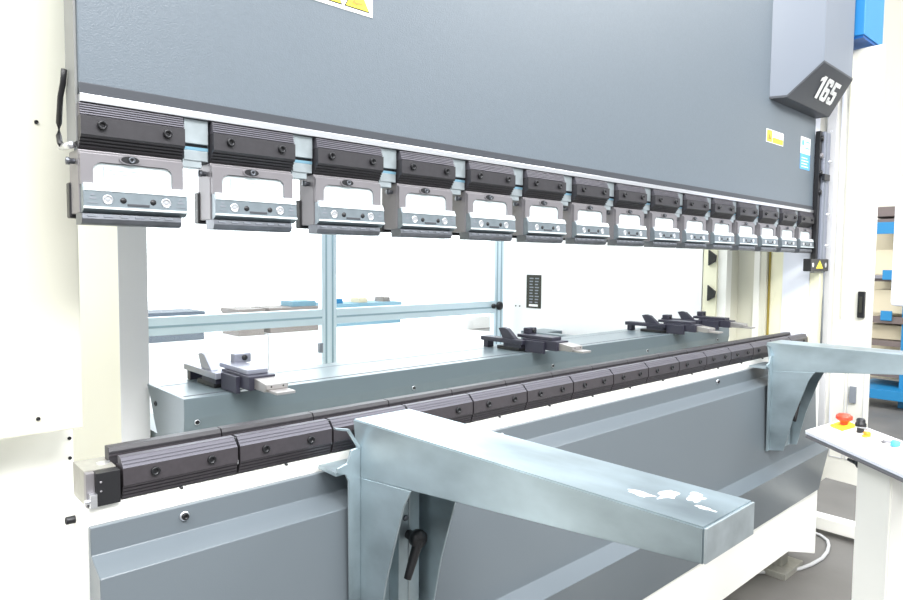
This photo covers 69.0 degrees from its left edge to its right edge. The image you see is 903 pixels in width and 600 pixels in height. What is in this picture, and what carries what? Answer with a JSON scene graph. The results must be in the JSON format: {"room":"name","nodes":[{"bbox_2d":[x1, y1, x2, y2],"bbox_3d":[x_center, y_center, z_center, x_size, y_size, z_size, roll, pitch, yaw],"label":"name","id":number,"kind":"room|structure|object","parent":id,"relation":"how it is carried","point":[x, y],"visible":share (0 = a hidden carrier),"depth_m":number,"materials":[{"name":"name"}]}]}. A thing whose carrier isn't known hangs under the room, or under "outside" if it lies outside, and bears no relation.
{"room":"metal workshop","nodes":[
{"label":"metal workshop","id":0,"kind":"room"},
{"bbox_2d":[208,318,489,351],"bbox_3d":[-3.009,-2.967,10.974,22.000,7.500,0.200,-3,5,-42],"label":"wall","id":1,"kind":"structure","parent":0,"point":[477,323],"depth_m":13.60,"materials":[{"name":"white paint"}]},
{"bbox_2d":[147,168,380,338],"bbox_3d":[-2.995,-2.317,10.990,4.400,5.800,0.140,-3,5,-42],"label":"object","id":2,"kind":"structure","parent":1,"relation":"in","point":[191,266],"depth_m":10.68,"materials":[{"name":"white paint"}]},
{"bbox_2d":[381,188,490,324],"bbox_3d":[0.253,-2.464,13.955,4.400,5.800,0.140,-3,5,-42],"label":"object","id":3,"kind":"structure","parent":1,"relation":"in","point":[413,270],"depth_m":13.51,"materials":[{"name":"white"}]},
{"bbox_2d":[56,0,815,222],"bbox_3d":[0.536,-0.924,2.058,3.116,1.268,0.093,-3,5,-42],"label":"beam","id":4,"kind":"structure","parent":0,"point":[665,95],"depth_m":1.62,"materials":[{"name":"grey metal"}]},
{"bbox_2d":[65,102,207,228],"bbox_3d":[-0.529,-0.218,1.111,0.220,0.190,0.091,-3,5,-42],"label":"clamp","id":5,"kind":"object","parent":4,"relation":"attached to","point":[120,185],"visible":1,"depth_m":1.07,"materials":[{"name":"grey metal"}]},
{"bbox_2d":[194,122,311,232],"bbox_3d":[-0.375,-0.225,1.252,0.220,0.190,0.091,-3,5,-42],"label":"clamp","id":6,"kind":"object","parent":4,"relation":"attached to","point":[255,196],"visible":0.99,"depth_m":1.21,"materials":[{"name":"metal"}]},
{"bbox_2d":[296,138,395,235],"bbox_3d":[-0.220,-0.232,1.393,0.220,0.190,0.091,-3,5,-42],"label":"clamp","id":7,"kind":"object","parent":4,"relation":"attached to","point":[348,202],"visible":1,"depth_m":1.35,"materials":[{"name":"metal"}]},
{"bbox_2d":[380,151,464,238],"bbox_3d":[-0.065,-0.239,1.535,0.220,0.190,0.091,-3,5,-42],"label":"clamp","id":8,"kind":"object","parent":4,"relation":"attached to","point":[412,209],"visible":1,"depth_m":1.49,"materials":[{"name":"metal"}]},
{"bbox_2d":[452,161,522,240],"bbox_3d":[0.090,-0.246,1.676,0.220,0.190,0.091,-3,5,-42],"label":"clamp","id":9,"kind":"object","parent":4,"relation":"attached to","point":[484,213],"visible":0.97,"depth_m":1.63,"materials":[{"name":"metal"}]},
{"bbox_2d":[512,170,571,242],"bbox_3d":[0.245,-0.253,1.817,0.220,0.190,0.091,-3,5,-42],"label":"clamp","id":10,"kind":"object","parent":4,"relation":"attached to","point":[538,214],"visible":0.94,"depth_m":1.77,"materials":[{"name":"metal"}]},
{"bbox_2d":[563,177,613,244],"bbox_3d":[0.399,-0.260,1.959,0.220,0.190,0.091,-3,5,-42],"label":"clamp","id":11,"kind":"object","parent":4,"relation":"attached to","point":[584,217],"visible":0.95,"depth_m":1.91,"materials":[{"name":"metal"}]},
{"bbox_2d":[606,184,650,246],"bbox_3d":[0.554,-0.267,2.100,0.220,0.190,0.091,-3,5,-42],"label":"clamp","id":12,"kind":"object","parent":4,"relation":"attached to","point":[625,219],"visible":0.96,"depth_m":2.05,"materials":[{"name":"metal"}]},
{"bbox_2d":[644,189,682,247],"bbox_3d":[0.709,-0.274,2.241,0.220,0.190,0.091,-3,5,-42],"label":"clamp","id":13,"kind":"object","parent":4,"relation":"attached to","point":[661,225],"visible":0.93,"depth_m":2.19,"materials":[{"name":"metal"}]},
{"bbox_2d":[676,194,710,248],"bbox_3d":[0.864,-0.281,2.382,0.220,0.190,0.091,-3,5,-42],"label":"clamp","id":14,"kind":"object","parent":4,"relation":"attached to","point":[693,234],"visible":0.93,"depth_m":2.33,"materials":[{"name":"metal"}]},
{"bbox_2d":[705,198,735,249],"bbox_3d":[1.018,-0.288,2.524,0.220,0.190,0.091,-3,5,-42],"label":"clamp","id":15,"kind":"object","parent":4,"relation":"attached to","point":[722,212],"visible":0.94,"depth_m":2.48,"materials":[{"name":"metal"}]},
{"bbox_2d":[731,202,758,250],"bbox_3d":[1.173,-0.295,2.665,0.220,0.190,0.091,-3,5,-42],"label":"clamp","id":16,"kind":"object","parent":4,"relation":"attached to","point":[745,239],"visible":0.88,"depth_m":2.62,"materials":[{"name":"metal"}]},
{"bbox_2d":[754,205,778,251],"bbox_3d":[1.328,-0.302,2.806,0.220,0.190,0.091,-3,5,-42],"label":"clamp","id":17,"kind":"object","parent":4,"relation":"attached to","point":[765,228],"visible":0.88,"depth_m":2.76,"materials":[{"name":"metal"}]},
{"bbox_2d":[775,208,797,252],"bbox_3d":[1.483,-0.309,2.948,0.220,0.190,0.091,-3,5,-42],"label":"clamp","id":18,"kind":"object","parent":4,"relation":"attached to","point":[787,222],"visible":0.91,"depth_m":2.90,"materials":[{"name":"metal"}]},
{"bbox_2d":[792,211,813,252],"bbox_3d":[1.621,-0.315,3.074,0.176,0.190,0.091,-3,5,-42],"label":"clamp","id":19,"kind":"object","parent":4,"relation":"attached to","point":[803,233],"visible":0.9,"depth_m":3.04,"materials":[{"name":"metal"}]},
{"bbox_2d":[769,0,855,118],"bbox_3d":[1.577,-1.216,2.834,0.553,0.758,0.152,-3,5,-42],"label":"cover","id":20,"kind":"object","parent":4,"relation":"attached to","point":[812,45],"visible":1,"depth_m":2.72,"materials":[{"name":"grey metal"}]},
{"bbox_2d":[803,131,831,342],"bbox_3d":[1.718,-0.278,3.097,0.235,1.029,0.048,-3,5,-42],"label":"guard","id":21,"kind":"object","parent":4,"relation":"attached to","point":[818,261],"visible":1,"depth_m":3.11,"materials":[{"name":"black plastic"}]},
{"bbox_2d":[150,327,902,599],"bbox_3d":[1.747,1.176,5.968,22.000,0.100,14.000,-3,5,-42],"label":"floor","id":22,"kind":"structure","parent":0,"point":[830,578],"depth_m":3.50,"materials":[{"name":"concrete"}]},
{"bbox_2d":[0,0,82,599],"bbox_3d":[-1.301,-0.045,0.748,1.547,2.900,0.147,-3,5,-42],"label":"frame","id":23,"kind":"object","parent":22,"relation":"on","point":[41,377],"visible":1,"depth_m":1.18,"materials":[{"name":"beige paint"}]},
{"bbox_2d":[73,225,150,461],"bbox_3d":[-1.126,-0.115,1.961,0.065,2.900,1.900,-3,5,-42],"label":"frame","id":24,"kind":"object","parent":22,"relation":"on","point":[113,274],"visible":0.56,"depth_m":1.59,"materials":[{"name":"beige paint"}]},
{"bbox_2d":[148,308,207,382],"bbox_3d":[-3.109,0.562,7.250,0.640,0.890,0.540,-3,5,-42],"label":"workbench","id":25,"kind":"object","parent":22,"relation":"on","point":[168,354],"visible":0.46,"depth_m":7.03,"materials":[{"name":"grey"}]},
{"bbox_2d":[218,306,267,368],"bbox_3d":[-2.485,0.536,7.820,0.370,0.885,0.540,-3,5,-42],"label":"workbench","id":26,"kind":"object","parent":22,"relation":"on","point":[253,341],"visible":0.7,"depth_m":7.67,"materials":[{"name":"grey"}]},
{"bbox_2d":[251,305,317,369],"bbox_3d":[-2.057,0.517,8.211,0.750,0.885,0.540,-3,5,-42],"label":"workbench","id":27,"kind":"object","parent":22,"relation":"on","point":[297,346],"visible":0.39,"depth_m":7.97,"materials":[{"name":"grey"}]},
{"bbox_2d":[281,299,315,306],"bbox_3d":[-1.935,0.038,8.290,0.330,0.065,0.300,-3,5,-42],"label":"storage bin","id":28,"kind":"object","parent":27,"relation":"on","point":[293,303],"visible":1,"depth_m":8.20,"materials":[{"name":"blue plastic"}]},
{"bbox_2d":[148,234,503,363],"bbox_3d":[-0.632,-0.148,3.441,2.630,2.800,0.063,-3,5,-42],"label":"guard","id":29,"kind":"object","parent":22,"relation":"on","point":[327,316],"visible":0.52,"depth_m":3.43,"materials":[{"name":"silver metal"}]},
{"bbox_2d":[316,300,403,361],"bbox_3d":[-1.263,0.474,8.934,1.140,0.900,0.540,-3,5,-42],"label":"workbench","id":30,"kind":"object","parent":22,"relation":"on","point":[372,339],"visible":0.41,"depth_m":8.74,"materials":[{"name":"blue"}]},
{"bbox_2d":[350,297,366,302],"bbox_3d":[-1.247,-0.002,8.849,0.140,0.060,0.200,-3,5,-42],"label":"storage bin","id":31,"kind":"object","parent":30,"relation":"on","point":[352,299],"visible":1,"depth_m":8.79,"materials":[{"name":"beige plastic"}]},
{"bbox_2d":[375,296,389,301],"bbox_3d":[-0.960,-0.015,9.112,0.120,0.060,0.200,-3,5,-42],"label":"storage bin","id":32,"kind":"object","parent":30,"relation":"on","point":[378,298],"visible":1,"depth_m":9.05,"materials":[{"name":"grey"}]},
{"bbox_2d":[65,357,828,599],"bbox_3d":[0.493,0.809,2.199,3.146,1.054,0.425,-3,5,-42],"label":"bed","id":33,"kind":"object","parent":22,"relation":"on","point":[277,532],"visible":0.73,"depth_m":1.72,"materials":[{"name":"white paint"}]},
{"bbox_2d":[73,456,120,508],"bbox_3d":[-0.599,0.306,1.106,0.054,0.059,0.096,-3,5,-42],"label":"block","id":34,"kind":"object","parent":33,"relation":"on","point":[96,481],"visible":1,"depth_m":1.08,"materials":[{"name":"metal"}]},
{"bbox_2d":[116,435,238,498],"bbox_3d":[-0.484,0.297,1.175,0.202,0.072,0.045,-3,5,-42],"label":"clamp","id":35,"kind":"object","parent":33,"relation":"on","point":[163,468],"visible":0.99,"depth_m":1.16,"materials":[{"name":"grey metal"}]},
{"bbox_2d":[233,419,331,473],"bbox_3d":[-0.333,0.290,1.313,0.202,0.072,0.045,-3,5,-42],"label":"clamp","id":36,"kind":"object","parent":33,"relation":"on","point":[259,449],"visible":1,"depth_m":1.29,"materials":[{"name":"black"}]},
{"bbox_2d":[326,405,406,452],"bbox_3d":[-0.182,0.283,1.450,0.202,0.072,0.045,-3,5,-42],"label":"clamp","id":37,"kind":"object","parent":33,"relation":"on","point":[341,440],"visible":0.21,"depth_m":1.40,"materials":[{"name":"black"}]},
{"bbox_2d":[403,394,472,423],"bbox_3d":[-0.032,0.277,1.588,0.202,0.072,0.045,-3,5,-42],"label":"clamp","id":38,"kind":"object","parent":33,"relation":"on","point":[458,408],"visible":0.53,"depth_m":1.59,"materials":[{"name":"black"}]},
{"bbox_2d":[105,332,790,464],"bbox_3d":[0.510,0.244,2.143,2.994,0.081,0.026,-3,5,-42],"label":"die","id":39,"kind":"object","parent":33,"relation":"on","point":[112,451],"visible":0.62,"depth_m":1.49,"materials":[{"name":"metal"}]},
{"bbox_2d":[466,384,526,421],"bbox_3d":[0.119,0.270,1.725,0.202,0.072,0.045,-3,5,-42],"label":"clamp","id":40,"kind":"object","parent":33,"relation":"on","point":[494,402],"visible":1,"depth_m":1.71,"materials":[{"name":"black"}]},
{"bbox_2d":[318,409,754,599],"bbox_3d":[0.068,0.481,1.128,0.214,0.448,0.788,-3,5,-42],"label":"support arm","id":41,"kind":"object","parent":33,"relation":"attached to","point":[407,471],"visible":1,"depth_m":1.13,"materials":[{"name":"metal"}]},
{"bbox_2d":[521,376,572,409],"bbox_3d":[0.270,0.263,1.863,0.202,0.072,0.045,-3,5,-42],"label":"clamp","id":42,"kind":"object","parent":33,"relation":"on","point":[544,392],"visible":0.99,"depth_m":1.85,"materials":[{"name":"black"}]},
{"bbox_2d":[566,368,612,399],"bbox_3d":[0.421,0.256,2.001,0.202,0.072,0.045,-3,5,-42],"label":"clamp","id":43,"kind":"object","parent":33,"relation":"on","point":[590,383],"visible":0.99,"depth_m":1.98,"materials":[{"name":"black"}]},
{"bbox_2d":[606,362,647,390],"bbox_3d":[0.572,0.249,2.138,0.202,0.072,0.045,-3,5,-42],"label":"clamp","id":44,"kind":"object","parent":33,"relation":"on","point":[629,375],"visible":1,"depth_m":2.12,"materials":[{"name":"black"}]},
{"bbox_2d":[643,357,678,382],"bbox_3d":[0.722,0.242,2.276,0.202,0.072,0.045,-3,5,-42],"label":"clamp","id":45,"kind":"object","parent":33,"relation":"on","point":[668,367],"visible":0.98,"depth_m":2.26,"materials":[{"name":"black"}]},
{"bbox_2d":[672,352,706,376],"bbox_3d":[0.873,0.236,2.413,0.202,0.072,0.045,-3,5,-42],"label":"clamp","id":46,"kind":"object","parent":33,"relation":"on","point":[690,363],"visible":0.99,"depth_m":2.40,"materials":[{"name":"black"}]},
{"bbox_2d":[700,347,730,370],"bbox_3d":[1.024,0.229,2.551,0.202,0.072,0.045,-3,5,-42],"label":"clamp","id":47,"kind":"object","parent":33,"relation":"on","point":[719,357],"visible":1,"depth_m":2.54,"materials":[{"name":"black"}]},
{"bbox_2d":[726,343,752,364],"bbox_3d":[1.174,0.222,2.688,0.202,0.072,0.045,-3,5,-42],"label":"clamp","id":48,"kind":"object","parent":33,"relation":"on","point":[740,353],"visible":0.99,"depth_m":2.67,"materials":[{"name":"black"}]},
{"bbox_2d":[748,340,770,359],"bbox_3d":[1.325,0.215,2.826,0.202,0.072,0.045,-3,5,-42],"label":"clamp","id":49,"kind":"object","parent":33,"relation":"on","point":[760,350],"visible":0.59,"depth_m":2.80,"materials":[{"name":"black"}]},
{"bbox_2d":[767,336,790,341],"bbox_3d":[1.476,0.208,2.964,0.202,0.072,0.045,-3,5,-42],"label":"clamp","id":50,"kind":"object","parent":33,"relation":"on","point":[784,337],"visible":0.05,"depth_m":2.97,"materials":[{"name":"black"}]},
{"bbox_2d":[785,333,807,341],"bbox_3d":[1.627,0.202,3.101,0.202,0.072,0.045,-3,5,-42],"label":"clamp","id":51,"kind":"object","parent":33,"relation":"on","point":[801,337],"visible":0.39,"depth_m":3.10,"materials":[{"name":"black"}]},
{"bbox_2d":[749,340,902,450],"bbox_3d":[1.570,0.413,2.499,0.214,0.448,0.788,-3,5,-42],"label":"support arm","id":52,"kind":"object","parent":33,"relation":"attached to","point":[795,368],"visible":1,"depth_m":2.65,"materials":[{"name":"metal"}]},
{"bbox_2d":[503,238,768,340],"bbox_3d":[0.987,-0.209,3.866,0.262,2.900,1.655,-3,5,-42],"label":"frame","id":53,"kind":"object","parent":22,"relation":"on","point":[573,289],"visible":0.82,"depth_m":3.71,"materials":[{"name":"white paint"}]},
{"bbox_2d":[147,327,728,436],"bbox_3d":[0.003,0.267,2.781,2.708,0.261,1.252,-3,5,-42],"label":"beam","id":54,"kind":"structure","parent":53,"relation":"attached to","point":[178,406],"depth_m":1.81,"materials":[{"name":"grey metal"}]},
{"bbox_2d":[184,352,294,394],"bbox_3d":[-0.498,0.168,1.530,0.097,0.075,0.410,-3,5,-42],"label":"gauge finger","id":55,"kind":"object","parent":54,"relation":"on","point":[236,374],"visible":1,"depth_m":1.50,"materials":[{"name":"grey metal"}]},
{"bbox_2d":[481,327,590,353],"bbox_3d":[0.277,0.135,2.204,0.097,0.075,0.410,-3,5,-42],"label":"gauge finger","id":56,"kind":"object","parent":54,"relation":"on","point":[532,342],"visible":1,"depth_m":2.19,"materials":[{"name":"black metal"}]},
{"bbox_2d":[625,314,722,334],"bbox_3d":[0.949,0.104,2.817,0.097,0.075,0.410,-3,5,-42],"label":"gauge finger","id":57,"kind":"object","parent":54,"relation":"on","point":[671,326],"visible":1,"depth_m":2.80,"materials":[{"name":"black metal"}]},
{"bbox_2d":[661,311,755,329],"bbox_3d":[1.178,0.094,3.026,0.097,0.075,0.410,-3,5,-42],"label":"gauge finger","id":58,"kind":"object","parent":54,"relation":"on","point":[710,321],"visible":0.85,"depth_m":2.98,"materials":[{"name":"black metal"}]},
{"bbox_2d":[766,118,822,426],"bbox_3d":[1.698,-0.316,3.226,0.068,2.600,0.233,-3,5,-42],"label":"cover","id":59,"kind":"object","parent":53,"relation":"attached to","point":[794,304],"visible":0.16,"depth_m":3.21,"materials":[{"name":"white metal"}]},
{"bbox_2d":[814,44,884,485],"bbox_3d":[1.774,0.021,3.285,0.049,2.419,0.574,-3,5,-42],"label":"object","id":60,"kind":"structure","parent":53,"relation":"attached to","point":[854,126],"depth_m":3.12,"materials":[{"name":"white paint"}]},
{"bbox_2d":[853,0,884,49],"bbox_3d":[1.931,-1.425,3.100,0.280,0.466,0.126,-3,5,-42],"label":"control box","id":61,"kind":"object","parent":60,"relation":"attached to","point":[869,14],"visible":0.47,"depth_m":3.03,"materials":[{"name":"blue plastic"}]},
{"bbox_2d":[758,532,830,573],"bbox_3d":[1.635,1.277,3.247,0.922,0.016,0.282,-3,5,-42],"label":"cable","id":62,"kind":"object","parent":22,"relation":"on","point":[826,552],"visible":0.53,"depth_m":3.23,"materials":[{"name":"grey plastic"}]},
{"bbox_2d":[816,511,854,538],"bbox_3d":[2.171,1.232,3.428,0.080,0.095,0.920,-3,5,-42],"label":"bar","id":63,"kind":"object","parent":22,"relation":"on","point":[826,522],"visible":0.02,"depth_m":3.51,"materials":[{"name":"white paint"}]},
{"bbox_2d":[805,413,902,599],"bbox_3d":[1.309,0.874,1.663,0.450,1.002,0.900,0,3,-2],"label":"control console","id":64,"kind":"object","parent":22,"relation":"on","point":[877,457],"visible":1,"depth_m":1.82,"materials":[{"name":"white paint"}]},
{"bbox_2d":[855,418,866,432],"bbox_3d":[1.225,0.375,1.966,0.031,0.043,0.030,-3,5,-42],"label":"switch","id":65,"kind":"object","parent":64,"relation":"attached to","point":[861,425],"depth_m":1.96,"materials":[{"name":"plastic"}]},
{"bbox_2d":[869,206,902,408],"bbox_3d":[5.073,0.074,6.456,0.840,2.100,2.260,-3,5,-42],"label":"storage rack","id":66,"kind":"object","parent":22,"relation":"on","point":[883,389],"visible":0.31,"depth_m":6.78,"materials":[{"name":"blue metal"}]},
{"bbox_2d":[874,278,891,281],"bbox_3d":[5.222,-0.190,6.412,0.580,0.055,1.900,-3,5,-42],"label":"shelf","id":67,"kind":"object","parent":66,"relation":"attached to","point":[880,280],"depth_m":6.82,"materials":[{"name":"brown"}]},
{"bbox_2d":[875,250,892,274],"bbox_3d":[4.889,-0.390,6.827,0.400,0.260,0.780,-3,5,-42],"label":"carton","id":68,"kind":"object","parent":66,"relation":"on","point":[884,258],"visible":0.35,"depth_m":6.91,"materials":[{"name":"beige cardboard"}]},
{"bbox_2d":[870,374,898,377],"bbox_3d":[5.214,0.798,6.470,0.580,0.055,1.900,-3,5,-42],"label":"shelf","id":69,"kind":"object","parent":66,"relation":"attached to","point":[883,375],"depth_m":6.81,"materials":[{"name":"brown"}]},
{"bbox_2d":[877,206,894,218],"bbox_3d":[5.228,-0.881,6.371,0.580,0.100,1.900,-3,5,-42],"label":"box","id":70,"kind":"object","parent":66,"relation":"attached to","point":[883,212],"depth_m":6.77,"materials":[{"name":"brown"}]},
{"bbox_2d":[877,219,894,221],"bbox_3d":[5.228,-0.779,6.377,0.580,0.055,1.900,-3,5,-42],"label":"shelf","id":71,"kind":"object","parent":66,"relation":"attached to","point":[878,220],"depth_m":6.77,"materials":[{"name":"brown"}]},
{"bbox_2d":[869,378,902,401],"bbox_3d":[5.087,0.980,6.380,0.700,0.100,1.920,-3,5,-42],"label":"drip tray","id":72,"kind":"object","parent":66,"relation":"on","point":[883,389],"depth_m":6.70,"materials":[{"name":"blue paint"}]},
{"bbox_2d":[872,338,900,347],"bbox_3d":[5.216,0.479,6.452,0.580,0.055,1.900,-3,5,-42],"label":"shelf","id":73,"kind":"object","parent":66,"relation":"attached to","point":[879,342],"depth_m":6.82,"materials":[{"name":"brown wood"}]},
{"bbox_2d":[872,323,901,339],"bbox_3d":[4.883,0.344,6.870,0.400,0.150,0.780,-3,5,-42],"label":"carton","id":74,"kind":"object","parent":66,"relation":"on","point":[879,330],"visible":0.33,"depth_m":6.92,"materials":[{"name":"beige cardboard"}]},
{"bbox_2d":[873,289,902,313],"bbox_3d":[4.886,0.022,6.851,0.400,0.245,0.780,-3,5,-42],"label":"carton","id":75,"kind":"object","parent":66,"relation":"on","point":[882,297],"visible":0.55,"depth_m":6.92,"materials":[{"name":"beige cardboard"}]},
{"bbox_2d":[873,315,902,323],"bbox_3d":[5.204,0.233,6.423,0.620,0.070,1.900,-3,5,-42],"label":"shelf","id":76,"kind":"object","parent":66,"relation":"attached to","point":[890,319],"depth_m":6.75,"materials":[{"name":"brown"}]},
{"bbox_2d":[877,0,902,218],"bbox_3d":[7.759,-2.887,11.202,0.200,7.500,14.000,-3,5,-42],"label":"wall","id":77,"kind":"structure","parent":0,"point":[891,154],"depth_m":11.26,"materials":[{"name":"beige paint"}]},
{"bbox_2d":[891,178,902,305],"bbox_3d":[2.269,-0.827,2.930,0.050,1.735,0.458,-3,5,-42],"label":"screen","id":78,"kind":"object","parent":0,"point":[897,266],"visible":1,"depth_m":3.10,"materials":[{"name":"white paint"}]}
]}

